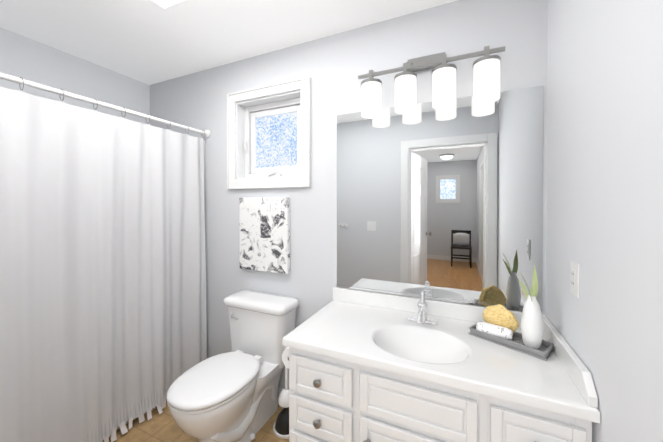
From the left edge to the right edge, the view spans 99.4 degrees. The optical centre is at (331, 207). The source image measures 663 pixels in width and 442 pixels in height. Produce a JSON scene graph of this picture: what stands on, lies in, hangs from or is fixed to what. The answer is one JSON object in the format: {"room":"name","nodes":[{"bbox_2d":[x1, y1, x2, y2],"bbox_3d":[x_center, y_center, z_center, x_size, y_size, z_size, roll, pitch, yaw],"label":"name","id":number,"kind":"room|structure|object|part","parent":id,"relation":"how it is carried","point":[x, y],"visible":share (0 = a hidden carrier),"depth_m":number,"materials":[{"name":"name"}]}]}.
{"room":"bathroom","nodes":[
{"label":"bathroom","id":0,"kind":"room"},
{"bbox_2d":[0,27,149,124],"bbox_3d":[-2.083,0.132,1.676,0.120,2.440,1.926,0,0,24],"label":"wall","id":1,"kind":"structure","parent":0,"point":[26,58],"depth_m":1.99,"materials":[{"name":"white paint"}]},
{"bbox_2d":[103,398,288,441],"bbox_3d":[-0.681,1.387,1.115,3.144,0.060,2.046,0,0,24],"label":"floor","id":2,"kind":"structure","parent":0,"point":[161,427],"depth_m":1.69,"materials":[{"name":"wood"}]},
{"bbox_2d":[167,290,298,441],"bbox_3d":[-0.578,0.977,1.646,0.496,0.751,0.735,0,0,24],"label":"toilet","id":3,"kind":"object","parent":2,"relation":"on","point":[232,396],"visible":1,"depth_m":1.62,"materials":[{"name":"white ceramic"}]},
{"bbox_3d":[-0.623,0.935,1.545,0.384,0.053,0.514,0,0,24],"label":"seat","id":4,"kind":"part","parent":3,"relation":"part of","materials":[{"name":"white plastic"}]},
{"bbox_3d":[-0.638,0.716,1.839,0.093,0.034,0.025,0,0,24],"label":"handle","id":5,"kind":"part","parent":3,"relation":"part of","materials":[{"name":"silver metal"}]},
{"bbox_3d":[-0.472,0.803,1.878,0.496,0.406,0.222,0,0,24],"label":"tank","id":6,"kind":"part","parent":3,"relation":"part of","materials":[{"name":"white ceramic"}]},
{"bbox_2d":[273,346,288,438],"bbox_3d":[-0.273,1.077,1.714,0.164,0.551,0.164,0,0,24],"label":"plunger","id":7,"kind":"object","parent":2,"relation":"on","point":[281,427],"visible":0.56,"depth_m":1.68,"materials":[{"name":"white plastic"}]},
{"bbox_2d":[275,407,288,434],"bbox_3d":[-0.273,1.278,1.716,0.140,0.125,0.140,0,0,24],"label":"cup","id":8,"kind":"object","parent":7,"relation":"on","point":[282,421],"depth_m":1.67,"materials":[{"name":"black plastic"}]},
{"bbox_2d":[282,264,599,441],"bbox_3d":[0.337,0.792,1.314,1.213,1.127,0.586,0,0,24],"label":"bathroom vanity","id":9,"kind":"object","parent":2,"relation":"on","point":[364,366],"visible":1,"depth_m":1.13,"materials":[{"name":"white wood"}]},
{"bbox_2d":[407,292,438,325],"bbox_3d":[0.442,0.510,1.385,0.158,0.149,0.163,0,0,24],"label":"faucet","id":10,"kind":"object","parent":9,"relation":"on","point":[422,319],"depth_m":1.41,"materials":[{"name":"silver metal"}]},
{"bbox_2d":[0,0,456,84],"bbox_3d":[-0.665,-1.124,1.132,3.144,0.080,2.126,0,0,24],"label":"ceiling","id":11,"kind":"structure","parent":0,"point":[149,42],"depth_m":1.69,"materials":[{"name":"white paint"}]},
{"bbox_2d":[153,0,182,7],"bbox_3d":[-0.832,-1.068,1.348,0.240,0.034,0.240,0,0,24],"label":"recessed light","id":12,"kind":"object","parent":11,"relation":"in","point":[165,3],"visible":1,"depth_m":1.45,"materials":[{"name":"white plastic"}]},
{"bbox_2d":[150,0,547,388],"bbox_3d":[-0.272,0.130,2.004,3.144,2.440,0.170,0,0,24],"label":"wall","id":13,"kind":"structure","parent":0,"point":[333,67],"depth_m":1.82,"materials":[{"name":"white paint"}]},
{"bbox_2d":[0,73,209,441],"bbox_3d":[-1.389,0.368,1.429,0.212,1.947,1.802,0,0,24],"label":"shower curtain","id":14,"kind":"object","parent":13,"relation":"hanging from","point":[103,330],"visible":1,"depth_m":1.51,"materials":[{"name":"white fabric"}]},
{"bbox_3d":[-1.357,-0.574,1.407,0.064,0.064,1.802,0,0,24],"label":"rod","id":15,"kind":"part","parent":14,"relation":"part of","materials":[{"name":"white plastic"}]},
{"bbox_2d":[239,197,289,273],"bbox_3d":[-0.478,0.191,1.984,0.415,0.518,0.034,0,0,24],"label":"picture","id":16,"kind":"object","parent":13,"relation":"attached to","point":[264,223],"visible":1,"depth_m":1.96},
{"bbox_2d":[227,76,310,189],"bbox_3d":[-0.428,-0.491,2.048,0.706,0.716,0.182,0,0,24],"label":"window","id":17,"kind":"structure","parent":13,"relation":"in","point":[303,84],"depth_m":2.07,"materials":[{"name":"white wood"}]},
{"bbox_2d":[358,46,504,118],"bbox_3d":[0.486,-0.662,1.464,0.710,0.312,0.172,0,0,24],"label":"sconce","id":18,"kind":"object","parent":13,"relation":"attached to","point":[486,78],"visible":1,"depth_m":1.40,"materials":[{"name":"white glass"}]},
{"bbox_3d":[0.486,-0.745,1.463,0.710,0.147,0.172,0,0,24],"label":"vanity light frame","id":19,"kind":"part","parent":18,"relation":"part of","materials":[{"name":"silver metal"}]},
{"bbox_2d":[337,285,541,312],"bbox_3d":[0.515,0.495,1.548,1.058,0.012,0.009,0,0,24],"label":"channel","id":20,"kind":"object","parent":13,"relation":"attached to","point":[444,299],"visible":0.71,"depth_m":1.53,"materials":[{"name":"silver metal"}]},
{"bbox_2d":[337,86,543,310],"bbox_3d":[0.516,-0.042,1.546,1.058,1.062,0.005,0,0,24],"label":"mirror","id":21,"kind":"object","parent":13,"relation":"attached to","point":[442,203],"visible":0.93,"depth_m":1.50,"materials":[{"name":"clear glass"}]},
{"bbox_2d":[546,0,662,441],"bbox_3d":[-0.172,0.156,-1.428,0.120,2.440,5.996,0,0,24],"label":"wall","id":22,"kind":"structure","parent":0,"point":[604,226],"depth_m":0.77,"materials":[{"name":"white paint"}]},
{"bbox_2d":[570,260,579,297],"bbox_3d":[0.856,0.253,0.991,0.009,0.118,0.072,0,0,24],"label":"electrical outlet plate","id":23,"kind":"object","parent":22,"relation":"attached to","point":[574,278],"visible":1,"depth_m":0.98,"materials":[{"name":"white plastic"}]}
]}

